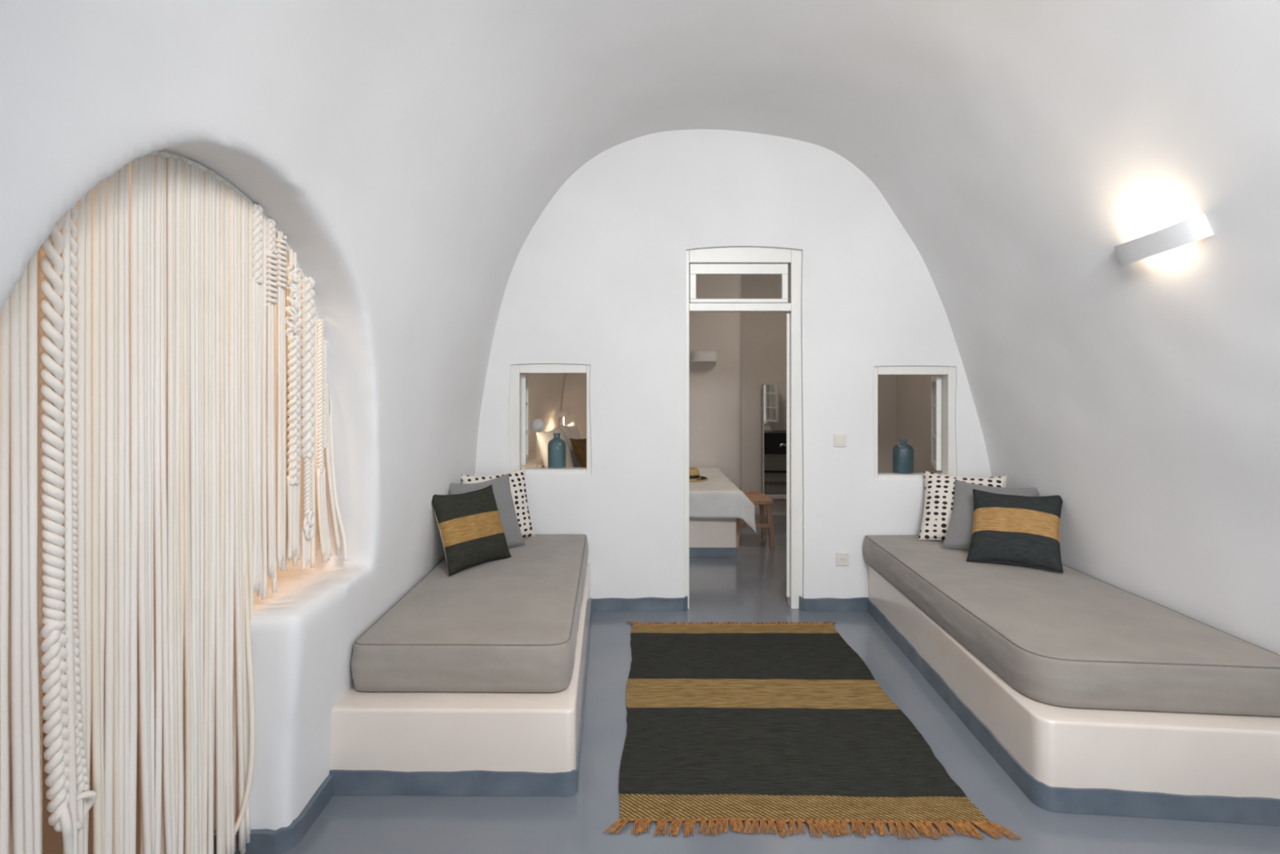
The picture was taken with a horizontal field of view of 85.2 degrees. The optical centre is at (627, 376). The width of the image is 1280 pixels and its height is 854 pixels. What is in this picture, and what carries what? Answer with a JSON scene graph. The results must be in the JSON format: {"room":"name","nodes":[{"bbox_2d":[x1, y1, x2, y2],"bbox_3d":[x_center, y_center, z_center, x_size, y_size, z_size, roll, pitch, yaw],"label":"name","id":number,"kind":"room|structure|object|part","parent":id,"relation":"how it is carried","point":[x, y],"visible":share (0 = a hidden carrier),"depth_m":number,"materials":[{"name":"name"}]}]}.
{"room":"traditional dwelling","nodes":[
{"label":"traditional dwelling","id":0,"kind":"room"},
{"bbox_2d":[43,229,154,709],"bbox_3d":[-2.100,0.150,2.050,1.200,2.700,4.700,0,0,0],"label":"wall","id":1,"kind":"structure","parent":0,"point":[60,229],"depth_m":3.40,"materials":[{"name":"paint"}]},
{"bbox_2d":[0,0,524,830],"bbox_3d":[-1.080,0.373,1.968,0.839,2.466,5.264,0,0,0],"label":"wall","id":2,"kind":"structure","parent":0,"point":[411,277],"depth_m":2.33,"materials":[{"name":"white paint"}]},
{"bbox_2d":[0,150,347,853],"bbox_3d":[-1.174,0.444,2.001,0.138,2.071,1.730,0,0,0],"label":"curtain","id":3,"kind":"object","parent":2,"relation":"hanging from","point":[167,407],"visible":0.96,"depth_m":1.73,"materials":[{"name":"white fabric"}]},
{"bbox_3d":[-1.204,0.580,1.319,0.020,1.789,0.027,0,0,0],"label":"cord","id":4,"kind":"part","parent":3,"relation":"part of","materials":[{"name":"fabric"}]},
{"bbox_3d":[-1.200,0.569,1.336,0.021,1.807,0.025,0,0,0],"label":"cord","id":5,"kind":"part","parent":3,"relation":"part of","materials":[{"name":"fabric"}]},
{"bbox_3d":[-1.196,0.562,1.367,0.019,1.831,0.034,0,0,23],"label":"cord","id":6,"kind":"part","parent":3,"relation":"part of","materials":[{"name":"fabric"}]},
{"bbox_3d":[-1.199,0.547,1.387,0.022,1.836,0.033,0,0,0],"label":"cord","id":7,"kind":"part","parent":3,"relation":"part of","materials":[{"name":"fabric"}]},
{"bbox_3d":[-1.198,0.534,1.404,0.021,1.845,0.025,0,0,23],"label":"cord","id":8,"kind":"part","parent":3,"relation":"part of","materials":[{"name":"fabric"}]},
{"bbox_3d":[-1.173,0.518,1.469,0.015,1.904,0.036,0,0,28],"label":"cord","id":9,"kind":"part","parent":3,"relation":"part of","materials":[{"name":"fabric"}]},
{"bbox_3d":[-1.193,0.491,1.520,0.028,1.933,0.019,0,0,22],"label":"cord","id":10,"kind":"part","parent":3,"relation":"part of","materials":[{"name":"fabric"}]},
{"bbox_3d":[-1.195,0.494,1.531,0.021,1.963,0.040,0,0,-23],"label":"cord","id":11,"kind":"part","parent":3,"relation":"part of","materials":[{"name":"fabric"}]},
{"bbox_3d":[-1.196,0.488,1.564,0.018,1.975,0.023,0,0,23],"label":"cord","id":12,"kind":"part","parent":3,"relation":"part of","materials":[{"name":"fabric"}]},
{"bbox_3d":[-1.196,0.477,1.581,0.028,1.976,0.022,0,0,23],"label":"cord","id":13,"kind":"part","parent":3,"relation":"part of","materials":[{"name":"fabric"}]},
{"bbox_3d":[-1.193,0.480,1.599,0.018,1.999,0.032,0,0,-22],"label":"cord","id":14,"kind":"part","parent":3,"relation":"part of","materials":[{"name":"fabric"}]},
{"bbox_3d":[-1.201,0.467,1.631,0.021,1.992,0.029,0,0,0],"label":"cord","id":15,"kind":"part","parent":3,"relation":"part of","materials":[{"name":"fabric"}]},
{"bbox_3d":[-1.200,0.465,1.644,0.018,2.002,0.022,0,0,-23],"label":"cord","id":16,"kind":"part","parent":3,"relation":"part of","materials":[{"name":"fabric"}]},
{"bbox_3d":[-1.200,0.460,1.662,0.027,2.005,0.021,0,0,23],"label":"cord","id":17,"kind":"part","parent":3,"relation":"part of","materials":[{"name":"fabric"}]},
{"bbox_3d":[-1.191,0.458,1.674,0.017,2.016,0.044,0,0,-21],"label":"cord","id":18,"kind":"part","parent":3,"relation":"part of","materials":[{"name":"fabric"}]},
{"bbox_3d":[-1.191,0.459,1.719,0.018,2.028,0.045,0,0,19],"label":"cord","id":19,"kind":"part","parent":3,"relation":"part of","materials":[{"name":"fabric"}]},
{"bbox_3d":[-1.199,0.460,1.732,0.020,2.040,0.030,0,0,23],"label":"cord","id":20,"kind":"part","parent":3,"relation":"part of","materials":[{"name":"fabric"}]},
{"bbox_3d":[-1.204,0.457,1.744,0.020,2.043,0.024,0,0,-22],"label":"cord","id":21,"kind":"part","parent":3,"relation":"part of","materials":[{"name":"fabric"}]},
{"bbox_3d":[-1.202,0.449,1.754,0.017,2.033,0.016,0,0,23],"label":"cord","id":22,"kind":"part","parent":3,"relation":"part of","materials":[{"name":"fabric"}]},
{"bbox_3d":[-1.193,0.444,1.764,0.019,2.028,0.029,0,0,-22],"label":"cord","id":23,"kind":"part","parent":3,"relation":"part of","materials":[{"name":"fabric"}]},
{"bbox_3d":[-1.194,0.445,1.797,0.016,2.036,0.040,0,0,25],"label":"cord","id":24,"kind":"part","parent":3,"relation":"part of","materials":[{"name":"fabric"}]},
{"bbox_3d":[-1.200,0.452,1.810,0.017,2.055,0.032,0,0,30],"label":"cord","id":25,"kind":"part","parent":3,"relation":"part of","materials":[{"name":"fabric"}]},
{"bbox_3d":[-1.194,0.442,1.823,0.016,2.041,0.025,0,0,23],"label":"cord","id":26,"kind":"part","parent":3,"relation":"part of","materials":[{"name":"fabric"}]},
{"bbox_3d":[-1.198,0.442,1.837,0.022,2.045,0.024,0,0,0],"label":"cord","id":27,"kind":"part","parent":3,"relation":"part of","materials":[{"name":"fabric"}]},
{"bbox_3d":[-1.195,0.445,1.850,0.017,2.055,0.024,0,0,23],"label":"cord","id":28,"kind":"part","parent":3,"relation":"part of","materials":[{"name":"fabric"}]},
{"bbox_3d":[-1.196,0.441,1.860,0.016,2.051,0.025,0,0,-22],"label":"cord","id":29,"kind":"part","parent":3,"relation":"part of","materials":[{"name":"fabric"}]},
{"bbox_3d":[-1.197,0.438,1.886,0.017,2.048,0.026,0,0,22],"label":"cord","id":30,"kind":"part","parent":3,"relation":"part of","materials":[{"name":"fabric"}]},
{"bbox_3d":[-1.197,0.435,1.899,0.018,2.044,0.027,0,0,24],"label":"cord","id":31,"kind":"part","parent":3,"relation":"part of","materials":[{"name":"fabric"}]},
{"bbox_3d":[-1.194,0.435,1.915,0.022,2.045,0.021,0,0,-23],"label":"cord","id":32,"kind":"part","parent":3,"relation":"part of","materials":[{"name":"fabric"}]},
{"bbox_3d":[-1.198,0.436,1.932,0.017,2.049,0.023,0,0,-22],"label":"cord","id":33,"kind":"part","parent":3,"relation":"part of","materials":[{"name":"fabric"}]},
{"bbox_3d":[-1.200,0.438,1.945,0.019,2.053,0.018,0,0,0],"label":"cord","id":34,"kind":"part","parent":3,"relation":"part of","materials":[{"name":"fabric"}]},
{"bbox_3d":[-1.203,0.438,1.960,0.015,2.053,0.017,0,0,-23],"label":"cord","id":35,"kind":"part","parent":3,"relation":"part of","materials":[{"name":"fabric"}]},
{"bbox_3d":[-1.198,0.434,1.972,0.017,2.043,0.021,0,0,22],"label":"cord","id":36,"kind":"part","parent":3,"relation":"part of","materials":[{"name":"fabric"}]},
{"bbox_3d":[-1.197,0.442,1.990,0.020,2.057,0.015,0,0,23],"label":"cord","id":37,"kind":"part","parent":3,"relation":"part of","materials":[{"name":"fabric"}]},
{"bbox_3d":[-1.196,0.442,1.999,0.021,2.055,0.028,0,0,0],"label":"cord","id":38,"kind":"part","parent":3,"relation":"part of","materials":[{"name":"fabric"}]},
{"bbox_3d":[-1.202,0.438,2.010,0.016,2.046,0.035,0,0,-17],"label":"cord","id":39,"kind":"part","parent":3,"relation":"part of","materials":[{"name":"fabric"}]},
{"bbox_3d":[-1.201,0.443,2.039,0.015,2.051,0.021,0,0,23],"label":"cord","id":40,"kind":"part","parent":3,"relation":"part of","materials":[{"name":"fabric"}]},
{"bbox_3d":[-1.197,0.443,2.051,0.018,2.049,0.019,0,0,-22],"label":"cord","id":41,"kind":"part","parent":3,"relation":"part of","materials":[{"name":"fabric"}]},
{"bbox_3d":[-1.203,0.447,2.068,0.017,2.053,0.022,0,0,0],"label":"cord","id":42,"kind":"part","parent":3,"relation":"part of","materials":[{"name":"fabric"}]},
{"bbox_3d":[-1.198,0.443,2.081,0.024,2.040,0.016,0,0,23],"label":"cord","id":43,"kind":"part","parent":3,"relation":"part of","materials":[{"name":"fabric"}]},
{"bbox_3d":[-1.198,0.442,2.100,0.021,2.031,0.026,0,0,-22],"label":"cord","id":44,"kind":"part","parent":3,"relation":"part of","materials":[{"name":"fabric"}]},
{"bbox_3d":[-1.200,-0.212,1.963,0.018,0.767,1.682,0,0,0],"label":"hanging rail","id":45,"kind":"part","parent":3,"relation":"part of","materials":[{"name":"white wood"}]},
{"bbox_3d":[-1.196,0.444,2.135,0.018,2.028,0.039,0,0,28],"label":"cord","id":46,"kind":"part","parent":3,"relation":"part of","materials":[{"name":"fabric"}]},
{"bbox_3d":[-1.196,0.464,2.130,0.054,1.988,0.097,0,0,23],"label":"cord","id":47,"kind":"part","parent":3,"relation":"part of","materials":[{"name":"fabric"}]},
{"bbox_3d":[-1.198,0.455,2.151,0.021,2.041,0.031,0,0,23],"label":"cord","id":48,"kind":"part","parent":3,"relation":"part of","materials":[{"name":"fabric"}]},
{"bbox_3d":[-1.194,0.448,2.171,0.025,2.020,0.032,0,0,0],"label":"cord","id":49,"kind":"part","parent":3,"relation":"part of","materials":[{"name":"fabric"}]},
{"bbox_3d":[-1.199,0.454,2.186,0.021,2.023,0.020,0,0,-22],"label":"cord","id":50,"kind":"part","parent":3,"relation":"part of","materials":[{"name":"fabric"}]},
{"bbox_3d":[-1.195,0.457,2.208,0.019,2.021,0.025,0,0,22],"label":"cord","id":51,"kind":"part","parent":3,"relation":"part of","materials":[{"name":"fabric"}]},
{"bbox_3d":[-1.191,0.187,2.218,0.019,0.994,0.026,0,0,0],"label":"cord","id":52,"kind":"part","parent":3,"relation":"part of","materials":[{"name":"fabric"}]},
{"bbox_3d":[-1.194,0.189,2.230,0.018,0.998,0.021,0,0,-22],"label":"cord","id":53,"kind":"part","parent":3,"relation":"part of","materials":[{"name":"fabric"}]},
{"bbox_3d":[-1.191,0.188,2.241,0.016,0.995,0.020,0,0,-22],"label":"cord","id":54,"kind":"part","parent":3,"relation":"part of","materials":[{"name":"fabric"}]},
{"bbox_3d":[-1.200,0.089,2.265,0.024,1.250,0.024,0,0,0],"label":"cord","id":55,"kind":"part","parent":3,"relation":"part of","materials":[{"name":"fabric"}]},
{"bbox_3d":[-1.201,0.104,2.297,0.018,1.262,0.022,0,0,-22],"label":"cord","id":56,"kind":"part","parent":3,"relation":"part of","materials":[{"name":"fabric"}]},
{"bbox_3d":[-1.199,0.114,2.354,0.021,1.234,0.022,0,0,22],"label":"cord","id":57,"kind":"part","parent":3,"relation":"part of","materials":[{"name":"fabric"}]},
{"bbox_3d":[-1.196,0.099,2.413,0.019,1.147,0.020,0,0,-23],"label":"cord","id":58,"kind":"part","parent":3,"relation":"part of","materials":[{"name":"fabric"}]},
{"bbox_3d":[-1.189,0.494,2.444,0.016,0.290,0.019,0,0,22],"label":"cord","id":59,"kind":"part","parent":3,"relation":"part of","materials":[{"name":"fabric"}]},
{"bbox_3d":[-1.188,0.100,2.452,0.017,1.096,0.026,0,0,-22],"label":"cord","id":60,"kind":"part","parent":3,"relation":"part of","materials":[{"name":"fabric"}]},
{"bbox_3d":[-1.191,0.486,2.468,0.016,0.273,0.019,0,0,22],"label":"cord","id":61,"kind":"part","parent":3,"relation":"part of","materials":[{"name":"fabric"}]},
{"bbox_3d":[-1.186,-0.252,2.468,0.033,0.276,0.074,0,0,0],"label":"knotted panel","id":62,"kind":"part","parent":3,"relation":"part of","materials":[{"name":"fabric"}]},
{"bbox_3d":[-1.187,0.097,2.479,0.021,1.089,0.029,0,0,0],"label":"cord","id":63,"kind":"part","parent":3,"relation":"part of","materials":[{"name":"fabric"}]},
{"bbox_3d":[-1.203,0.133,2.507,0.018,1.100,0.021,0,0,23],"label":"cord","id":64,"kind":"part","parent":3,"relation":"part of","materials":[{"name":"fabric"}]},
{"bbox_3d":[-1.190,0.486,2.496,0.015,0.272,0.019,0,0,0],"label":"cord","id":65,"kind":"part","parent":3,"relation":"part of","materials":[{"name":"fabric"}]},
{"bbox_3d":[-1.200,0.136,2.532,0.018,1.064,0.026,0,0,0],"label":"cord","id":66,"kind":"part","parent":3,"relation":"part of","materials":[{"name":"fabric"}]},
{"bbox_3d":[-1.188,0.630,2.549,0.015,0.161,0.016,0,0,22],"label":"cord","id":67,"kind":"part","parent":3,"relation":"part of","materials":[{"name":"fabric"}]},
{"bbox_3d":[-1.188,0.620,2.568,0.015,0.141,0.015,0,0,22],"label":"cord","id":68,"kind":"part","parent":3,"relation":"part of","materials":[{"name":"fabric"}]},
{"bbox_3d":[-1.188,0.619,2.587,0.015,0.139,0.017,0,0,23],"label":"cord","id":69,"kind":"part","parent":3,"relation":"part of","materials":[{"name":"fabric"}]},
{"bbox_3d":[-1.200,0.225,2.652,0.018,1.010,0.021,0,0,-23],"label":"cord","id":70,"kind":"part","parent":3,"relation":"part of","materials":[{"name":"fabric"}]},
{"bbox_3d":[-1.194,0.244,2.697,0.035,0.962,0.053,0,0,0],"label":"cord","id":71,"kind":"part","parent":3,"relation":"part of","materials":[{"name":"fabric"}]},
{"bbox_3d":[-1.185,0.528,2.690,0.015,0.336,0.037,0,0,27],"label":"cord","id":72,"kind":"part","parent":3,"relation":"part of","materials":[{"name":"fabric"}]},
{"bbox_3d":[-1.185,0.543,2.710,0.015,0.365,0.037,0,0,25],"label":"cord","id":73,"kind":"part","parent":3,"relation":"part of","materials":[{"name":"fabric"}]},
{"bbox_3d":[-1.185,0.543,2.730,0.016,0.365,0.037,0,0,23],"label":"cord","id":74,"kind":"part","parent":3,"relation":"part of","materials":[{"name":"fabric"}]},
{"bbox_3d":[-1.190,0.267,2.731,0.018,0.890,0.062,0,0,26],"label":"cord","id":75,"kind":"part","parent":3,"relation":"part of","materials":[{"name":"fabric"}]},
{"bbox_3d":[-1.179,0.299,2.767,0.051,0.796,0.073,0,0,0],"label":"cord","id":76,"kind":"part","parent":3,"relation":"part of","materials":[{"name":"fabric"}]},
{"bbox_3d":[-1.187,0.365,2.794,0.042,0.711,0.070,0,0,0],"label":"cord","id":77,"kind":"part","parent":3,"relation":"part of","materials":[{"name":"fabric"}]},
{"bbox_3d":[-1.155,0.354,2.768,0.105,0.748,0.070,0,0,0],"label":"cord","id":78,"kind":"part","parent":3,"relation":"part of","materials":[{"name":"fabric"}]},
{"bbox_2d":[213,773,333,853],"bbox_3d":[-1.277,1.462,2.353,0.446,0.076,0.353,0,0,0],"label":"baseboard","id":79,"kind":"structure","parent":2,"relation":"attached to","point":[281,840],"depth_m":2.21,"materials":[{"name":"blue paint"}]},
{"bbox_2d":[521,373,566,461],"bbox_3d":[-0.508,0.029,5.890,1.478,3.142,2.731,0,0,10],"label":"wall","id":80,"kind":"structure","parent":0,"point":[545,390],"depth_m":6.43,"materials":[{"name":"paint"}]},
{"bbox_2d":[521,456,544,467],"bbox_3d":[-0.868,1.130,6.190,0.563,0.740,1.780,0,0,0],"label":"trim","id":81,"kind":"structure","parent":80,"relation":"attached to","point":[532,463],"depth_m":6.01,"materials":[{"name":"paint"}]},
{"bbox_2d":[529,417,544,467],"bbox_3d":[-0.712,0.545,5.469,0.116,0.429,0.118,0,0,0],"label":"bedside lamp","id":82,"kind":"object","parent":81,"relation":"on","point":[537,425],"visible":0.77,"depth_m":5.43,"materials":[{"name":"white glass"}]},
{"bbox_3d":[-0.710,0.377,5.446,0.116,0.116,0.055,8,-28,0],"label":"lamp shade","id":83,"kind":"part","parent":82,"relation":"part of","materials":[{"name":"white glass"}]},
{"bbox_2d":[557,410,569,425],"bbox_3d":[-0.620,0.547,6.720,0.116,0.425,0.116,0,0,0],"label":"bedside lamp","id":84,"kind":"object","parent":81,"relation":"on","point":[563,414],"visible":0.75,"depth_m":6.68,"materials":[{"name":"beige fabric"}]},
{"bbox_3d":[-0.620,0.362,6.720,0.116,0.055,0.116,0,0,0],"label":"lamp shade","id":85,"kind":"part","parent":84,"relation":"part of","materials":[{"name":"beige fabric"}]},
{"bbox_2d":[10,515,1279,853],"bbox_3d":[0.000,1.560,2.400,6.400,0.120,10.800,0,0,0],"label":"floor","id":86,"kind":"structure","parent":0,"point":[750,586],"depth_m":2.41,"materials":[{"name":"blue concrete"}]},
{"bbox_2d":[328,563,591,795],"bbox_3d":[-0.644,1.347,3.468,0.926,0.304,1.969,0,0,0],"label":"bench","id":87,"kind":"object","parent":86,"relation":"on","point":[383,743],"visible":0.57,"depth_m":2.50,"materials":[{"name":"white paint"}]},
{"bbox_2d":[351,533,588,692],"bbox_3d":[-0.618,1.092,3.523,0.874,0.203,1.859,0,0,0],"label":"mattress","id":88,"kind":"object","parent":87,"relation":"on","point":[509,624],"visible":0.84,"depth_m":2.75,"materials":[{"name":"grey fabric"}]},
{"bbox_2d":[431,484,511,576],"bbox_3d":[-0.825,0.802,3.688,0.208,0.404,0.463,0,0,33],"label":"cushion","id":89,"kind":"object","parent":88,"relation":"on","point":[472,533],"visible":1,"depth_m":3.60,"materials":[{"name":"black fabric"}]},
{"bbox_2d":[448,473,524,546],"bbox_3d":[-0.804,0.792,3.964,0.178,0.414,0.458,0,0,38],"label":"cushion","id":90,"kind":"object","parent":88,"relation":"on","point":[500,485],"visible":0.42,"depth_m":4.02,"materials":[{"name":"grey fabric"}]},
{"bbox_2d":[461,466,534,537],"bbox_3d":[-0.784,0.788,4.216,0.154,0.423,0.464,0,0,45],"label":"cushion","id":91,"kind":"object","parent":88,"relation":"on","point":[517,477],"visible":0.41,"depth_m":4.28,"materials":[{"name":"white fabric"}]},
{"bbox_2d":[688,466,756,556],"bbox_3d":[0.157,1.210,6.321,1.754,0.579,1.459,0,0,0],"label":"bed","id":92,"kind":"object","parent":86,"relation":"on","point":[715,503],"visible":0.34,"depth_m":5.76,"materials":[{"name":"white fabric"}]},
{"bbox_2d":[536,425,573,467],"bbox_3d":[-0.619,0.690,6.020,0.218,0.480,0.624,0,0,11],"label":"pillow","id":93,"kind":"object","parent":92,"relation":"on","point":[544,437],"visible":0.43,"depth_m":5.81,"materials":[{"name":"white fabric"}]},
{"bbox_2d":[557,420,582,467],"bbox_3d":[-0.520,0.680,6.620,0.209,0.485,0.584,0,0,10],"label":"pillow","id":94,"kind":"object","parent":92,"relation":"on","point":[571,430],"visible":0.3,"depth_m":6.42,"materials":[{"name":"white fabric"}]},
{"bbox_2d":[569,438,586,467],"bbox_3d":[-0.330,0.730,6.350,0.236,0.351,0.423,0,0,30],"label":"pillow","id":95,"kind":"object","parent":92,"relation":"on","point":[579,446],"visible":0.34,"depth_m":6.21,"materials":[{"name":"brown fabric"}]},
{"bbox_2d":[688,467,707,481],"bbox_3d":[0.560,0.873,6.220,0.310,0.100,0.310,0,0,0],"label":"straw hat","id":96,"kind":"object","parent":92,"relation":"on","point":[694,474],"visible":0.63,"depth_m":6.15,"materials":[{"name":"beige wicker"}]},
{"bbox_2d":[736,490,775,547],"bbox_3d":[1.110,1.282,6.300,0.358,0.435,0.408,0,0,0],"label":"wooden stool","id":97,"kind":"object","parent":86,"relation":"on","point":[761,499],"visible":0.66,"depth_m":6.12,"materials":[{"name":"brown wood"}]},
{"bbox_3d":[0.968,1.312,6.128,0.073,0.376,0.063,0,0,0],"label":"leg","id":98,"kind":"part","parent":97,"relation":"part of","materials":[{"name":"brown wood"}]},
{"bbox_3d":[1.085,1.079,6.470,0.250,0.027,0.020,0,0,0],"label":"rail","id":99,"kind":"part","parent":97,"relation":"part of","materials":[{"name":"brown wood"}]},
{"bbox_3d":[1.110,1.109,6.300,0.330,0.033,0.400,0,0,0],"label":"seat","id":100,"kind":"part","parent":97,"relation":"part of","materials":[{"name":"brown wood"}]},
{"bbox_3d":[1.252,1.312,6.473,0.073,0.376,0.063,0,0,0],"label":"leg","id":101,"kind":"part","parent":97,"relation":"part of","materials":[{"name":"brown wood"}]},
{"bbox_3d":[1.252,1.312,6.128,0.073,0.376,0.063,0,0,0],"label":"leg","id":102,"kind":"part","parent":97,"relation":"part of","materials":[{"name":"brown wood"}]},
{"bbox_2d":[602,621,1022,839],"bbox_3d":[0.598,1.490,3.241,1.362,0.018,1.987,0,0,0],"label":"rug","id":103,"kind":"object","parent":86,"relation":"on","point":[780,723],"visible":1,"depth_m":2.82,"materials":[{"name":"fabric"}]},
{"bbox_2d":[867,565,1279,825],"bbox_3d":[1.944,1.345,3.373,1.045,0.309,2.157,0,0,0],"label":"bench","id":104,"kind":"object","parent":86,"relation":"on","point":[1217,767],"visible":0.56,"depth_m":2.39,"materials":[{"name":"white paint"}]},
{"bbox_2d":[862,534,1279,716],"bbox_3d":[1.920,1.092,3.420,0.949,0.192,2.050,0,0,0],"label":"mattress","id":105,"kind":"object","parent":104,"relation":"on","point":[1073,637],"visible":0.88,"depth_m":2.72,"materials":[{"name":"grey fabric"}]},
{"bbox_2d":[918,470,1007,539],"bbox_3d":[2.029,0.800,4.223,0.473,0.402,0.228,0,0,33],"label":"cushion","id":106,"kind":"object","parent":105,"relation":"on","point":[939,488],"visible":0.56,"depth_m":4.24,"materials":[{"name":"white fabric"}]},
{"bbox_2d":[942,479,1039,548],"bbox_3d":[2.080,0.810,3.990,0.456,0.365,0.278,0,0,39],"label":"cushion","id":107,"kind":"object","parent":105,"relation":"on","point":[959,532],"visible":0.49,"depth_m":4.02,"materials":[{"name":"grey fabric"}]},
{"bbox_2d":[966,488,1063,573],"bbox_3d":[2.082,0.818,3.744,0.447,0.360,0.293,0,0,33],"label":"cushion","id":108,"kind":"object","parent":105,"relation":"on","point":[1014,529],"visible":1,"depth_m":3.69,"materials":[{"name":"black fabric"}]},
{"bbox_2d":[560,264,896,522],"bbox_3d":[0.825,0.025,7.355,4.250,3.050,0.530,0,0,0],"label":"wall","id":109,"kind":"structure","parent":0,"point":[726,394],"depth_m":7.09,"materials":[{"name":"paint"}]},
{"bbox_2d":[690,351,717,361],"bbox_3d":[0.775,-0.200,7.040,0.270,0.100,0.120,0,0,0],"label":"wall lamp","id":110,"kind":"object","parent":109,"relation":"attached to","point":[695,356],"visible":1,"depth_m":6.99,"materials":[{"name":"white metal"}]},
{"bbox_2d":[762,383,786,498],"bbox_3d":[1.620,0.695,7.469,0.360,1.230,0.072,0,0,0],"label":"wall mirror","id":111,"kind":"object","parent":109,"relation":"attached to","point":[774,395],"visible":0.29,"depth_m":7.44,"materials":[{"name":"clear glass"}]},
{"bbox_2d":[474,128,991,598],"bbox_3d":[0.700,-0.200,4.550,4.400,3.600,0.200,0,0,0],"label":"wall","id":112,"kind":"structure","parent":0,"point":[597,281],"depth_m":4.45,"materials":[{"name":"white paint"}]},
{"bbox_2d":[509,364,591,474],"bbox_3d":[-0.498,0.278,4.695,0.541,0.724,0.453,0,0,0],"label":"window","id":113,"kind":"structure","parent":112,"relation":"in","point":[518,398],"depth_m":4.47,"materials":[{"name":"white wood"}]},
{"bbox_3d":[-0.705,0.289,4.750,0.032,0.594,0.341,0,0,-5],"label":"sash","id":114,"kind":"part","parent":113,"relation":"part of","materials":[{"name":"white wood"}]},
{"bbox_3d":[-0.705,0.289,4.750,0.004,0.524,0.271,0,0,-5],"label":"pane","id":115,"kind":"part","parent":113,"relation":"part of","materials":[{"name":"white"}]},
{"bbox_2d":[591,595,688,611],"bbox_3d":[0.062,1.456,4.484,0.644,0.088,0.092,0,0,0],"label":"baseboard","id":116,"kind":"structure","parent":112,"relation":"attached to","point":[651,603],"depth_m":4.44,"materials":[{"name":"blue paint"}]},
{"bbox_2d":[684,247,802,608],"bbox_3d":[0.770,0.328,4.803,0.835,2.345,0.637,0,0,0],"label":"door frame","id":117,"kind":"structure","parent":112,"relation":"in","point":[718,279],"depth_m":4.49,"materials":[{"name":"white wood"}]},
{"bbox_3d":[0.717,-0.601,4.520,0.634,0.250,0.050,0,0,0],"label":"transom sash","id":118,"kind":"part","parent":117,"relation":"part of","materials":[{"name":"white wood"}]},
{"bbox_3d":[0.718,-0.580,4.520,0.570,0.172,0.013,0,0,0],"label":"transom pane","id":119,"kind":"part","parent":117,"relation":"part of","materials":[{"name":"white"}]},
{"bbox_2d":[798,595,868,611],"bbox_3d":[1.330,1.456,4.484,0.460,0.087,0.092,0,0,0],"label":"baseboard","id":120,"kind":"structure","parent":112,"relation":"attached to","point":[821,604],"depth_m":4.44,"materials":[{"name":"blue paint"}]},
{"bbox_2d":[833,433,846,446],"bbox_3d":[1.355,0.409,4.444,0.082,0.082,0.013,0,0,0],"label":"light switch","id":121,"kind":"object","parent":112,"relation":"attached to","point":[839,439],"visible":1,"depth_m":4.44,"materials":[{"name":"beige plastic"}]},
{"bbox_2d":[835,552,848,565],"bbox_3d":[1.368,1.168,4.444,0.082,0.082,0.013,0,0,0],"label":"power socket","id":122,"kind":"object","parent":112,"relation":"attached to","point":[842,558],"visible":1,"depth_m":4.44,"materials":[{"name":"beige plastic"}]},
{"bbox_2d":[872,365,956,479],"bbox_3d":[1.863,0.300,4.686,0.603,0.748,0.436,0,0,0],"label":"window","id":123,"kind":"structure","parent":112,"relation":"in","point":[943,453],"depth_m":4.47,"materials":[{"name":"white wood"}]},
{"bbox_3d":[2.099,0.312,4.740,0.004,0.550,0.266,0,0,18],"label":"pane","id":124,"kind":"part","parent":123,"relation":"part of","materials":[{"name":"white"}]},
{"bbox_3d":[2.099,0.312,4.740,0.032,0.620,0.336,0,0,18],"label":"sash","id":125,"kind":"part","parent":123,"relation":"part of","materials":[{"name":"white wood"}]},
{"bbox_3d":[-0.497,0.624,4.607,0.495,0.015,0.105,0,0,0],"label":"trim","id":126,"kind":"structure","parent":112,"relation":"attached to","visible":0},
{"bbox_2d":[547,432,565,467],"bbox_3d":[-0.469,0.496,4.585,0.120,0.240,0.120,0,0,0],"label":"glass bottle","id":127,"kind":"object","parent":126,"relation":"on","point":[556,446],"visible":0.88,"depth_m":4.54,"materials":[{"name":"blue glass"}]},
{"bbox_3d":[1.839,0.658,4.607,0.507,0.016,0.105,0,0,0],"label":"trim","id":128,"kind":"structure","parent":112,"relation":"attached to","visible":0},
{"bbox_2d":[892,438,913,473],"bbox_3d":[1.812,0.530,4.585,0.132,0.240,0.132,0,0,0],"label":"glass bottle","id":129,"kind":"object","parent":128,"relation":"on","point":[902,452],"visible":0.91,"depth_m":4.53,"materials":[{"name":"blue glass"}]},
{"bbox_2d":[208,0,1279,243],"bbox_3d":[0.675,-1.450,1.968,4.350,1.217,5.265,0,0,0],"label":"ceiling","id":130,"kind":"structure","parent":0,"point":[954,110],"depth_m":3.06,"materials":[{"name":"white paint"}]},
{"bbox_2d":[896,374,942,472],"bbox_3d":[2.950,0.025,6.125,0.100,3.050,2.950,0,0,0],"label":"wall","id":131,"kind":"structure","parent":0,"point":[913,391],"depth_m":7.00,"materials":[{"name":"paint"}]},
{"bbox_2d":[914,86,1279,654],"bbox_3d":[2.337,0.375,1.967,1.026,2.467,5.266,0,0,0],"label":"wall","id":132,"kind":"structure","parent":0,"point":[1143,395],"depth_m":2.94,"materials":[{"name":"white paint"}]},
{"bbox_2d":[1114,213,1213,265],"bbox_3d":[2.010,-0.508,2.645,0.132,0.127,0.425,0,0,0],"label":"wall lamp","id":133,"kind":"object","parent":132,"relation":"attached to","point":[1197,228],"visible":1,"depth_m":2.54,"materials":[{"name":"white metal"}]}
]}

